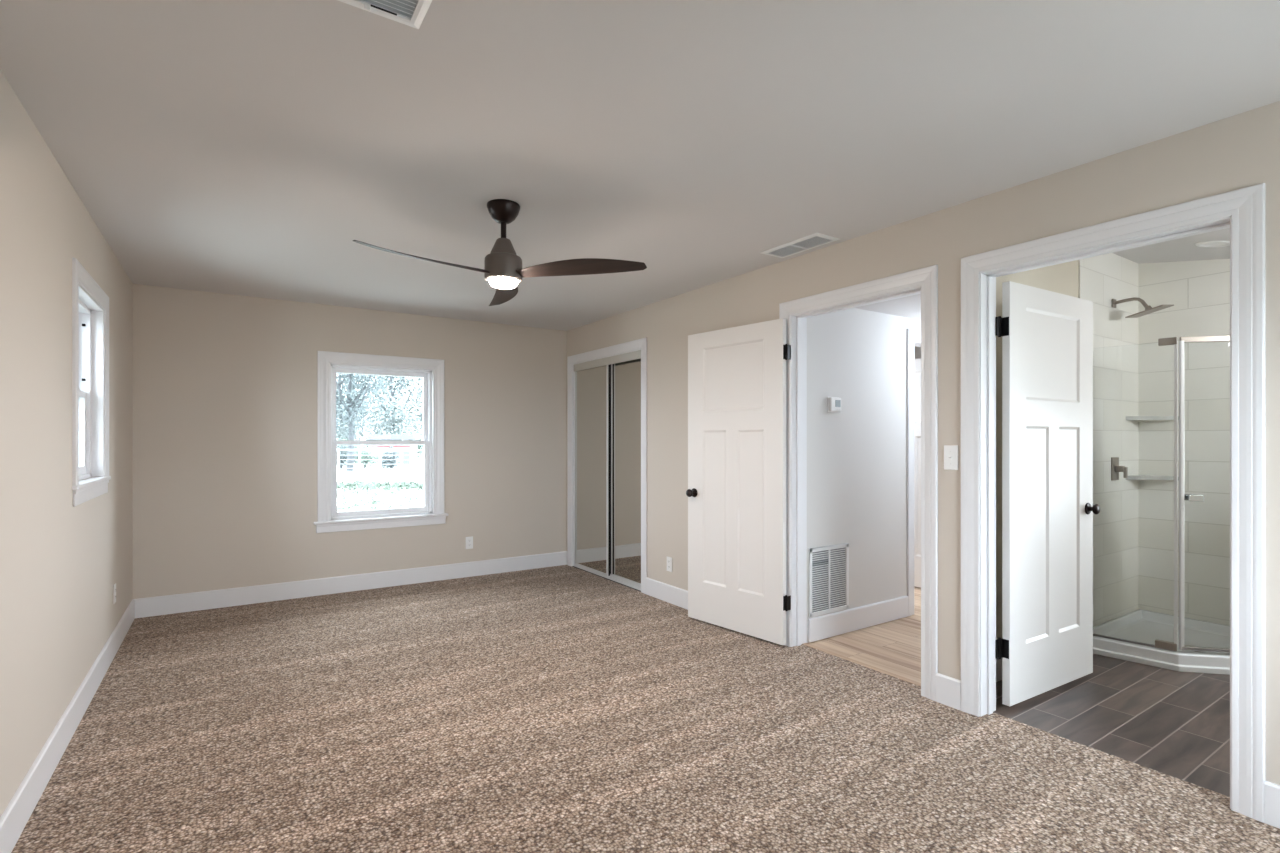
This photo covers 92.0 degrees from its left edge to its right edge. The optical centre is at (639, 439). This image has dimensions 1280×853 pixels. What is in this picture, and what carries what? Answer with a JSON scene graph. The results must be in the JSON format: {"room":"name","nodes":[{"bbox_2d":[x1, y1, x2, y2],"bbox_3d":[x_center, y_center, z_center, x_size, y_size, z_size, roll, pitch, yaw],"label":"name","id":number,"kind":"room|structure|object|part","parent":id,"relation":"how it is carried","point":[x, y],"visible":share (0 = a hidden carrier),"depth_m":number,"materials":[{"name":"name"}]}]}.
{"room":"empty bedroom","nodes":[
{"label":"empty bedroom","id":0,"kind":"room"},
{"bbox_2d":[0,69,132,816],"bbox_3d":[-1.998,0.130,1.794,0.170,2.540,6.400,0,0,-34],"label":"wall","id":1,"kind":"structure","parent":0,"point":[61,563],"depth_m":2.35,"materials":[{"name":"beige paint"}]},
{"bbox_2d":[0,599,134,852],"bbox_3d":[-1.917,1.230,1.839,0.014,0.140,6.386,0,0,-34],"label":"baseboard","id":2,"kind":"structure","parent":1,"relation":"attached to","point":[16,815],"depth_m":2.45,"materials":[{"name":"white paint"}]},
{"bbox_2d":[72,258,110,506],"bbox_3d":[-2.859,-0.259,3.113,0.187,1.118,0.924,0,0,-34],"label":"window","id":3,"kind":"structure","parent":1,"relation":"in","point":[90,303],"depth_m":3.39,"materials":[{"name":"white paint"}]},
{"bbox_3d":[-2.871,-0.044,3.104,0.006,0.380,0.614,0,0,-34],"label":"pane","id":4,"kind":"part","parent":3,"relation":"part of","materials":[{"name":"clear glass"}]},
{"bbox_3d":[-2.871,-0.041,3.104,0.037,0.453,0.672,0,0,-34],"label":"sash","id":5,"kind":"part","parent":3,"relation":"part of","materials":[{"name":"white glass"}]},
{"bbox_3d":[-2.889,-0.260,3.093,0.115,0.940,0.720,0,0,-34],"label":"frame","id":6,"kind":"part","parent":3,"relation":"part of","materials":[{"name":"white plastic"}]},
{"bbox_2d":[113,583,115,603],"bbox_3d":[-3.214,0.940,3.783,0.009,0.116,0.072,0,0,-34],"label":"wall outlet","id":7,"kind":"object","parent":1,"relation":"attached to","point":[114,585],"visible":1,"depth_m":3.76,"materials":[{"name":"white plastic"}]},
{"bbox_2d":[133,284,566,598],"bbox_3d":[-2.291,0.130,5.544,3.835,2.540,0.170,0,0,-34],"label":"wall","id":8,"kind":"structure","parent":0,"point":[225,385],"depth_m":5.05,"materials":[{"name":"beige paint"}]},
{"bbox_2d":[132,551,566,617],"bbox_3d":[-2.228,1.230,5.476,3.525,0.140,0.014,0,0,-34],"label":"baseboard","id":9,"kind":"structure","parent":8,"relation":"attached to","point":[212,599],"depth_m":5.22,"materials":[{"name":"white paint"}]},
{"bbox_2d":[313,351,447,532],"bbox_3d":[-2.296,0.016,5.515,1.111,1.524,0.203,0,0,-34],"label":"window","id":10,"kind":"structure","parent":8,"relation":"in","point":[329,364],"depth_m":5.46,"materials":[{"name":"white paint"}]},
{"bbox_3d":[-2.334,-0.290,5.572,0.807,0.675,0.035,0,0,-34],"label":"sash","id":11,"kind":"part","parent":10,"relation":"part of","materials":[{"name":"glass"}]},
{"bbox_3d":[-2.309,0.334,5.534,0.807,0.662,0.037,0,0,-34],"label":"sash","id":12,"kind":"part","parent":10,"relation":"part of","materials":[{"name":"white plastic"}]},
{"bbox_3d":[-2.321,0.015,5.551,0.855,1.346,0.115,0,0,-34],"label":"frame","id":13,"kind":"part","parent":10,"relation":"part of","materials":[{"name":"white plastic"}]},
{"bbox_2d":[466,536,472,548],"bbox_3d":[-1.624,0.978,5.881,0.072,0.116,0.009,0,0,-34],"label":"wall outlet","id":14,"kind":"object","parent":8,"relation":"attached to","point":[469,540],"visible":1,"depth_m":5.88,"materials":[{"name":"white plastic"}]},
{"bbox_2d":[0,0,1279,330],"bbox_3d":[-0.526,-1.190,2.773,3.685,0.100,6.720,0,0,-34],"label":"ceiling","id":15,"kind":"structure","parent":0,"point":[234,147],"depth_m":2.19,"materials":[{"name":"white paint"}]},
{"bbox_2d":[338,0,431,28],"bbox_3d":[-0.696,-1.131,1.476,0.400,0.018,0.300,0,0,-34],"label":"ceiling vent","id":16,"kind":"object","parent":15,"relation":"in","point":[412,13],"visible":1,"depth_m":1.63,"materials":[{"name":"white metal"}]},
{"bbox_3d":[-0.712,-1.129,1.613,0.015,0.013,0.006,0,0,-34],"label":"lever","id":17,"kind":"part","parent":16,"relation":"part of","materials":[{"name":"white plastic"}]},
{"bbox_2d":[353,199,646,305],"bbox_3d":[-0.784,-0.939,3.010,1.194,0.402,1.219,0,0,-34],"label":"ceiling fan","id":18,"kind":"object","parent":15,"relation":"hanging from","point":[503,269],"visible":1,"depth_m":2.92,"materials":[{"name":"brown metal"}]},
{"bbox_3d":[-0.959,-0.802,2.745,0.137,0.038,0.643,0,0,42],"label":"blade","id":19,"kind":"part","parent":18,"relation":"part of","materials":[{"name":"brown wood"}]},
{"bbox_3d":[-0.735,-0.802,3.385,0.137,0.038,0.643,0,0,-18],"label":"blade","id":20,"kind":"part","parent":18,"relation":"part of","materials":[{"name":"brown wood"}]},
{"bbox_3d":[-0.293,-0.802,2.871,0.643,0.038,0.137,0,0,12],"label":"blade","id":21,"kind":"part","parent":18,"relation":"part of","materials":[{"name":"brown wood"}]},
{"bbox_2d":[760,233,839,257],"bbox_3d":[0.931,-1.136,3.632,0.195,0.008,0.440,0,0,-34],"label":"ceiling vent","id":22,"kind":"object","parent":15,"relation":"in","point":[814,240],"visible":1,"depth_m":3.60,"materials":[{"name":"white metal"}]},
{"bbox_2d":[11,565,1279,852],"bbox_3d":[0.981,1.310,3.775,6.985,0.020,6.400,0,0,-34],"label":"floor","id":23,"kind":"structure","parent":0,"point":[563,708],"depth_m":2.65,"materials":[{"name":"carpet"}]},
{"bbox_2d":[803,643,920,685],"bbox_3d":[1.291,1.309,3.583,0.038,0.022,0.873,0,0,-34],"label":"threshold strip","id":24,"kind":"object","parent":23,"relation":"on","point":[806,644],"depth_m":3.56,"materials":[{"name":"brown wood"}]},
{"bbox_2d":[1093,609,1229,674],"bbox_3d":[3.403,1.256,3.732,1.060,0.094,0.975,0,0,-34],"label":"shower pan","id":25,"kind":"object","parent":23,"relation":"on","point":[1140,625],"visible":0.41,"depth_m":3.85,"materials":[{"name":"white plastic"}]},
{"bbox_2d":[1093,337,1177,650],"bbox_3d":[2.901,0.310,3.685,0.032,1.790,0.463,0,0,-43],"label":"screen","id":26,"kind":"object","parent":25,"relation":"on","point":[1166,645],"visible":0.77,"depth_m":3.52,"materials":[{"name":"silver glass"}]},
{"bbox_2d":[1179,335,1229,652],"bbox_3d":[3.373,0.304,3.455,0.619,1.782,0.064,0,0,11],"label":"shower door","id":27,"kind":"structure","parent":25,"relation":"on","point":[1224,338],"depth_m":3.50,"materials":[{"name":"silver glass"}]},
{"bbox_3d":[3.138,0.328,3.520,0.070,0.035,0.028,0,0,11],"label":"pull handle","id":28,"kind":"part","parent":27,"relation":"part of","materials":[{"name":"silver metal"}]},
{"bbox_3d":[3.131,0.328,3.485,0.070,0.035,0.028,0,0,11],"label":"pull handle","id":29,"kind":"part","parent":27,"relation":"part of","materials":[{"name":"silver metal"}]},
{"bbox_3d":[3.370,-0.570,3.455,0.609,0.034,0.014,0,0,11],"label":"rail","id":30,"kind":"part","parent":27,"relation":"part of","materials":[{"name":"silver metal"}]},
{"bbox_2d":[807,308,920,642],"bbox_3d":[2.412,0.090,4.933,3.320,2.460,0.120,0,0,-34],"label":"wall","id":31,"kind":"structure","parent":0,"point":[857,454],"depth_m":4.28,"materials":[{"name":"white paint"}]},
{"bbox_2d":[808,543,848,617],"bbox_3d":[1.251,0.921,4.083,0.394,0.446,0.011,0,0,-34],"label":"air vent","id":32,"kind":"object","parent":31,"relation":"in","point":[828,565],"visible":1,"depth_m":4.08,"materials":[{"name":"white metal"}]},
{"bbox_2d":[827,397,840,412],"bbox_3d":[1.292,-0.235,4.098,0.116,0.104,0.030,0,0,-34],"label":"thermostat","id":33,"kind":"object","parent":31,"relation":"attached to","point":[833,403],"visible":1,"depth_m":4.08,"materials":[{"name":"white plastic"}]},
{"bbox_2d":[808,596,907,642],"bbox_3d":[1.529,1.225,4.266,1.072,0.150,0.014,0,0,-34],"label":"baseboard","id":34,"kind":"structure","parent":31,"relation":"attached to","point":[845,621],"depth_m":4.22,"materials":[{"name":"white paint"}]},
{"bbox_2d":[907,329,920,615],"bbox_3d":[2.387,0.238,4.836,0.988,2.123,0.015,0,0,-34],"label":"trim","id":35,"kind":"structure","parent":31,"relation":"attached to","point":[913,335],"depth_m":4.57,"materials":[{"name":"white paint"}]},
{"bbox_2d":[914,341,920,346],"bbox_3d":[2.350,0.283,4.892,0.848,2.074,0.120,0,0,-34],"label":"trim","id":36,"kind":"structure","parent":31,"relation":"attached to","point":[918,344],"depth_m":4.74,"materials":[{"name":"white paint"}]},
{"bbox_2d":[914,358,920,587],"bbox_3d":[2.400,0.288,5.477,0.159,2.000,0.790,0,0,-35],"label":"door","id":37,"kind":"structure","parent":31,"relation":"in","point":[917,362],"depth_m":5.42,"materials":[{"name":"white paint"}]},
{"bbox_2d":[855,294,920,319],"bbox_3d":[2.670,-0.930,4.545,3.320,0.050,1.052,0,0,-34],"label":"ceiling","id":38,"kind":"structure","parent":0,"point":[909,306],"depth_m":4.22,"materials":[{"name":"white paint"}]},
{"bbox_2d":[914,346,920,358],"bbox_3d":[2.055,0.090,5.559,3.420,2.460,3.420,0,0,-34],"label":"door hinge","id":39,"kind":"structure","parent":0,"point":[917,350],"depth_m":6.90,"materials":[{"name":"metal"}]},
{"bbox_2d":[567,101,1279,784],"bbox_3d":[1.320,0.080,4.001,0.750,2.480,6.400,0,0,-34],"label":"wall","id":40,"kind":"structure","parent":0,"point":[1242,150],"depth_m":3.01,"materials":[{"name":"beige paint"}]},
{"bbox_2d":[567,337,646,593],"bbox_3d":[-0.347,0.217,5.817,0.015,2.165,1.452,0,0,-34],"label":"trim","id":41,"kind":"structure","parent":40,"relation":"attached to","point":[638,344],"depth_m":5.39,"materials":[{"name":"white paint"}]},
{"bbox_2d":[573,564,640,590],"bbox_3d":[-0.297,1.287,5.851,0.090,0.018,1.272,0,0,-34],"label":"floor track","id":42,"kind":"object","parent":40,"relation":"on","point":[610,577],"visible":0.5,"depth_m":5.70,"materials":[{"name":"silver metal"}]},
{"bbox_2d":[574,365,609,575],"bbox_3d":[-0.479,0.269,6.092,0.030,2.021,0.665,0,0,-34],"label":"sliding door","id":43,"kind":"structure","parent":42,"relation":"on","point":[592,385],"depth_m":6.05,"materials":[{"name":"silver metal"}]},
{"bbox_2d":[611,359,640,585],"bbox_3d":[-0.094,0.269,5.586,0.030,2.021,0.602,0,0,-34],"label":"sliding door","id":44,"kind":"structure","parent":42,"relation":"on","point":[625,376],"depth_m":5.62,"materials":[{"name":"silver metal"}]},
{"bbox_2d":[574,350,640,371],"bbox_3d":[-0.297,-0.739,5.851,0.083,0.073,1.272,0,0,-34],"label":"door track","id":45,"kind":"object","parent":40,"relation":"attached to","point":[634,355],"visible":0.77,"depth_m":5.77,"materials":[{"name":"grey paint"}]},
{"bbox_2d":[667,556,671,571],"bbox_3d":[0.235,0.995,4.948,0.009,0.116,0.072,0,0,-34],"label":"wall outlet","id":46,"kind":"object","parent":40,"relation":"attached to","point":[669,559],"visible":1,"depth_m":4.94,"materials":[{"name":"white plastic"}]},
{"bbox_2d":[686,318,790,644],"bbox_3d":[0.645,0.262,4.187,0.159,2.045,0.856,0,0,-43],"label":"door","id":47,"kind":"structure","parent":40,"relation":"in","point":[736,492],"depth_m":4.13,"materials":[{"name":"white paint"}]},
{"bbox_3d":[0.366,0.379,4.424,0.069,0.064,0.064,0,0,-41],"label":"knob","id":48,"kind":"part","parent":47,"relation":"part of","materials":[{"name":"brown metal"}]},
{"bbox_2d":[806,318,806,642],"bbox_3d":[1.314,0.214,3.599,0.015,2.172,1.053,0,0,-34],"label":"trim","id":49,"kind":"structure","parent":40,"relation":"attached to","point":[806,318],"depth_m":3.97,"materials":[{"name":"white paint"}]},
{"bbox_2d":[791,286,920,646],"bbox_3d":[1.250,0.259,3.556,0.140,2.123,0.913,0,0,-34],"label":"trim","id":50,"kind":"structure","parent":40,"relation":"attached to","point":[798,320],"depth_m":3.90,"materials":[{"name":"white paint"}]},
{"bbox_2d":[779,265,937,700],"bbox_3d":[1.185,0.214,3.513,0.015,2.172,1.053,0,0,-34],"label":"trim","id":51,"kind":"structure","parent":40,"relation":"attached to","point":[927,277],"depth_m":3.12,"materials":[{"name":"white paint"}]},
{"bbox_2d":[944,445,957,469],"bbox_3d":[1.514,0.086,3.015,0.019,0.120,0.072,0,0,-34],"label":"light switch","id":52,"kind":"object","parent":40,"relation":"attached to","point":[950,451],"visible":1,"depth_m":3.01,"materials":[{"name":"white plastic"}]},
{"bbox_2d":[646,578,1279,828],"bbox_3d":[1.415,1.230,3.169,0.014,0.140,4.910,0,0,-34],"label":"baseboard","id":53,"kind":"structure","parent":40,"relation":"attached to","point":[948,689],"depth_m":3.02,"materials":[{"name":"white paint"}]},
{"bbox_2d":[996,281,1099,706],"bbox_3d":[2.098,0.258,3.188,0.886,2.040,0.159,0,0,-31],"label":"door","id":54,"kind":"structure","parent":40,"relation":"in","point":[1046,643],"depth_m":3.15,"materials":[{"name":"white paint"}]},
{"bbox_3d":[2.450,0.373,3.341,0.064,0.064,0.055,0,0,-31],"label":"knob","id":55,"kind":"part","parent":54,"relation":"part of","materials":[{"name":"brown metal"}]},
{"bbox_2d":[980,216,1230,808],"bbox_3d":[1.899,0.258,2.580,0.140,2.125,0.907,0,0,-34],"label":"trim","id":56,"kind":"structure","parent":40,"relation":"attached to","point":[987,278],"depth_m":2.91,"materials":[{"name":"white paint"}]},
{"bbox_2d":[961,183,1264,822],"bbox_3d":[1.835,0.213,2.537,0.015,2.174,1.047,0,0,-34],"label":"trim","id":57,"kind":"structure","parent":40,"relation":"attached to","point":[1245,206],"depth_m":2.16,"materials":[{"name":"white paint"}]},
{"bbox_2d":[996,253,1137,639],"bbox_3d":[2.610,-0.065,3.832,2.430,2.770,0.070,0,0,-34],"label":"wall","id":58,"kind":"structure","parent":0,"point":[1104,278],"depth_m":4.14,"materials":[{"name":"tile"}]},
{"bbox_2d":[996,658,1001,681],"bbox_3d":[2.221,1.232,3.534,1.277,0.143,0.014,0,0,-34],"label":"baseboard","id":59,"kind":"structure","parent":58,"relation":"attached to","point":[998,661],"depth_m":3.34,"materials":[{"name":"white paint"}]},
{"bbox_2d":[1111,457,1127,480],"bbox_3d":[3.240,0.195,4.166,0.116,0.156,0.072,0,0,-34],"label":"shower valve","id":60,"kind":"object","parent":58,"relation":"attached to","point":[1115,468],"visible":1,"depth_m":4.16,"materials":[{"name":"silver metal"}]},
{"bbox_3d":[3.223,0.195,4.192,0.116,0.156,0.008,0,0,-34],"label":"plate","id":61,"kind":"part","parent":60,"relation":"part of","materials":[{"name":"silver metal"}]},
{"bbox_3d":[3.255,0.218,4.143,0.024,0.074,0.018,0,0,-34],"label":"lever","id":62,"kind":"part","parent":60,"relation":"part of","materials":[{"name":"silver metal"}]},
{"bbox_2d":[1112,297,1173,317],"bbox_3d":[3.286,-0.876,4.061,0.208,0.154,0.298,0,0,-34],"label":"shower","id":63,"kind":"object","parent":58,"relation":"attached to","point":[1148,309],"visible":1,"depth_m":4.04,"materials":[{"name":"silver metal"}]},
{"bbox_3d":[3.259,-0.901,4.101,0.021,0.083,0.190,0,0,-34],"label":"arm","id":64,"kind":"part","parent":63,"relation":"part of","materials":[{"name":"silver metal"}]},
{"bbox_3d":[3.313,-0.837,4.020,0.208,0.077,0.200,0,0,-34],"label":"spray plate","id":65,"kind":"part","parent":63,"relation":"part of","materials":[{"name":"silver metal"}]},
{"bbox_2d":[1126,475,1178,479],"bbox_3d":[3.542,0.264,4.269,0.233,0.028,0.233,0,0,-34],"label":"corner shelf","id":66,"kind":"object","parent":58,"relation":"attached to","point":[1132,477],"visible":0.8,"depth_m":4.31,"materials":[{"name":"stone"}]},
{"bbox_2d":[1126,416,1178,420],"bbox_3d":[3.542,-0.152,4.269,0.233,0.028,0.233,0,0,-34],"label":"corner shelf","id":67,"kind":"object","parent":58,"relation":"attached to","point":[1135,418],"visible":0.85,"depth_m":4.30,"materials":[{"name":"stone"}]},
{"bbox_2d":[1113,228,1229,263],"bbox_3d":[3.255,-1.092,2.826,2.470,0.468,2.460,0,0,-34],"label":"ceiling","id":68,"kind":"structure","parent":0,"point":[1181,249],"depth_m":3.95,"materials":[{"name":"white paint"}]},
{"bbox_2d":[1195,241,1229,246],"bbox_3d":[3.429,-1.174,3.692,0.172,0.042,0.170,0,0,-34],"label":"recessed light","id":69,"kind":"object","parent":68,"relation":"in","point":[1206,243],"visible":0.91,"depth_m":3.69,"materials":[{"name":"white plastic"}]},
{"bbox_2d":[1138,259,1229,625],"bbox_3d":[4.265,-0.065,3.546,0.170,2.770,2.380,0,0,-34],"label":"wall","id":70,"kind":"structure","parent":0,"point":[1198,291],"depth_m":4.20,"materials":[{"name":"tile"}]},
{"label":"outside","id":71,"kind":"structure","parent":0,"visible":0},
{"bbox_2d":[337,452,423,510],"bbox_3d":[-15.221,2.000,31.911,130.000,0.300,190.000,0,0,-34],"label":"ground","id":72,"kind":"structure","parent":71,"point":[410,473],"depth_m":28.23,"materials":[{"name":"white snow"}]},
{"bbox_2d":[337,445,357,469],"bbox_3d":[-18.478,0.928,38.041,2.253,1.870,1.236,0,0,-34],"label":"shrub","id":73,"kind":"object","parent":72,"relation":"on","point":[343,454],"visible":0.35,"depth_m":38.02,"materials":[{"name":"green plant"}]},
{"bbox_3d":[-18.437,1.224,37.988,0.727,1.277,0.695,0,0,5],"label":"stem","id":74,"kind":"part","parent":73,"relation":"part of","materials":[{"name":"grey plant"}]},
{"bbox_2d":[336,437,367,463],"bbox_3d":[-22.381,0.821,48.091,4.721,2.145,2.356,0,0,-34],"label":"shrub","id":75,"kind":"object","parent":72,"relation":"on","point":[357,446],"visible":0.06,"depth_m":47.87,"materials":[{"name":"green plant"}]},
{"bbox_2d":[336,373,375,447],"bbox_3d":[-30.559,-6.513,64.236,5.746,17.952,6.587,0,0,-28],"label":"tree","id":76,"kind":"object","parent":72,"relation":"on","point":[340,432],"visible":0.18,"depth_m":63.95,"materials":[{"name":"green plant"}]},
{"bbox_2d":[336,373,387,470],"bbox_3d":[-17.177,-2.345,37.198,4.202,8.409,3.329,0,0,-34],"label":"tree","id":77,"kind":"object","parent":72,"relation":"on","point":[349,408],"visible":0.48,"depth_m":36.91,"materials":[{"name":"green plant"}]},
{"bbox_3d":[-17.177,-3.371,37.198,4.202,6.357,3.329,0,0,-34],"label":"crown","id":78,"kind":"part","parent":77,"relation":"part of","materials":[{"name":"green plant"}]},
{"bbox_2d":[354,447,379,467],"bbox_3d":[-18.056,1.167,40.490,1.972,1.526,1.198,0,0,-34],"label":"shrub","id":79,"kind":"object","parent":72,"relation":"on","point":[365,454],"visible":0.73,"depth_m":40.48,"materials":[{"name":"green plant"}]},
{"bbox_3d":[-17.937,1.364,40.432,0.387,0.998,0.670,0,0,28],"label":"stem","id":80,"kind":"part","parent":79,"relation":"part of","materials":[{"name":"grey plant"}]},
{"bbox_2d":[336,373,422,452],"bbox_3d":[-38.550,-6.202,92.539,27.673,27.883,26.189,0,0,-34],"label":"treeline","id":81,"kind":"object","parent":72,"relation":"on","point":[412,380],"visible":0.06,"depth_m":88.97,"materials":[{"name":"green plant"}]},
{"bbox_2d":[337,479,423,511],"bbox_3d":[-8.161,1.736,19.536,5.237,0.344,14.816,0,0,-23],"label":"weeds","id":82,"kind":"object","parent":72,"relation":"on","point":[386,486],"visible":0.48,"depth_m":21.82,"materials":[{"name":"white plant"}]},
{"bbox_2d":[337,448,423,473],"bbox_3d":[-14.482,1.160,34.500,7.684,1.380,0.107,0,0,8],"label":"fence","id":83,"kind":"object","parent":72,"relation":"on","point":[359,450],"visible":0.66,"depth_m":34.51,"materials":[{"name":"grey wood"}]},
{"bbox_3d":[-16.985,1.160,34.833,0.110,1.380,0.105,0,0,-34],"label":"fence post","id":84,"kind":"part","parent":83,"relation":"part of","materials":[{"name":"grey"}]},
{"bbox_3d":[-15.734,1.160,34.667,0.110,1.380,0.105,0,0,-34],"label":"fence post","id":85,"kind":"part","parent":83,"relation":"part of","materials":[{"name":"grey wood"}]},
{"bbox_3d":[-14.482,0.570,34.500,7.574,0.090,0.090,0,0,8],"label":"rail","id":86,"kind":"part","parent":83,"relation":"part of","materials":[{"name":"grey wood"}]},
{"bbox_3d":[-14.482,1.160,34.500,0.110,1.380,0.105,0,0,-34],"label":"fence post","id":87,"kind":"part","parent":83,"relation":"part of","materials":[{"name":"grey"}]},
{"bbox_3d":[-13.231,1.160,34.333,0.110,1.380,0.105,0,0,-34],"label":"fence post","id":88,"kind":"part","parent":83,"relation":"part of","materials":[{"name":"grey"}]},
{"bbox_3d":[-11.979,1.160,34.167,0.110,1.380,0.105,0,0,-34],"label":"fence post","id":89,"kind":"part","parent":83,"relation":"part of","materials":[{"name":"grey wood"}]},
{"bbox_2d":[376,445,403,470],"bbox_3d":[-15.179,1.105,37.554,1.610,1.583,0.813,0,0,-26],"label":"shrub","id":90,"kind":"object","parent":72,"relation":"on","point":[385,455],"visible":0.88,"depth_m":37.46,"materials":[{"name":"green plant"}]},
{"bbox_2d":[365,434,419,465],"bbox_3d":[-18.007,0.725,45.167,3.400,2.250,2.800,0,0,-13],"label":"shed","id":91,"kind":"object","parent":72,"relation":"on","point":[410,457],"visible":0.62,"depth_m":44.05,"materials":[{"name":"grey"}]},
{"bbox_3d":[-16.751,1.225,44.213,0.500,1.050,0.040,0,0,-13],"label":"door","id":92,"kind":"part","parent":91,"relation":"part of","materials":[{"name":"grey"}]},
{"bbox_2d":[365,375,421,447],"bbox_3d":[-25.115,-5.965,62.557,5.532,16.528,5.184,0,0,41],"label":"tree","id":93,"kind":"object","parent":72,"relation":"on","point":[391,415],"visible":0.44,"depth_m":61.65,"materials":[{"name":"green plant"}]},
{"bbox_2d":[405,430,423,457],"bbox_3d":[-19.325,0.474,53.244,5.733,2.786,3.148,0,0,-13],"label":"shrub","id":94,"kind":"object","parent":72,"relation":"on","point":[420,434],"visible":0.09,"depth_m":53.17,"materials":[{"name":"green plant"}]},
{"bbox_2d":[414,378,422,431],"bbox_3d":[-22.937,-5.426,71.091,6.235,14.564,7.488,0,0,-34],"label":"tree","id":95,"kind":"object","parent":72,"relation":"on","point":[417,395],"visible":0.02,"depth_m":71.53,"materials":[{"name":"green plant"}]}
]}

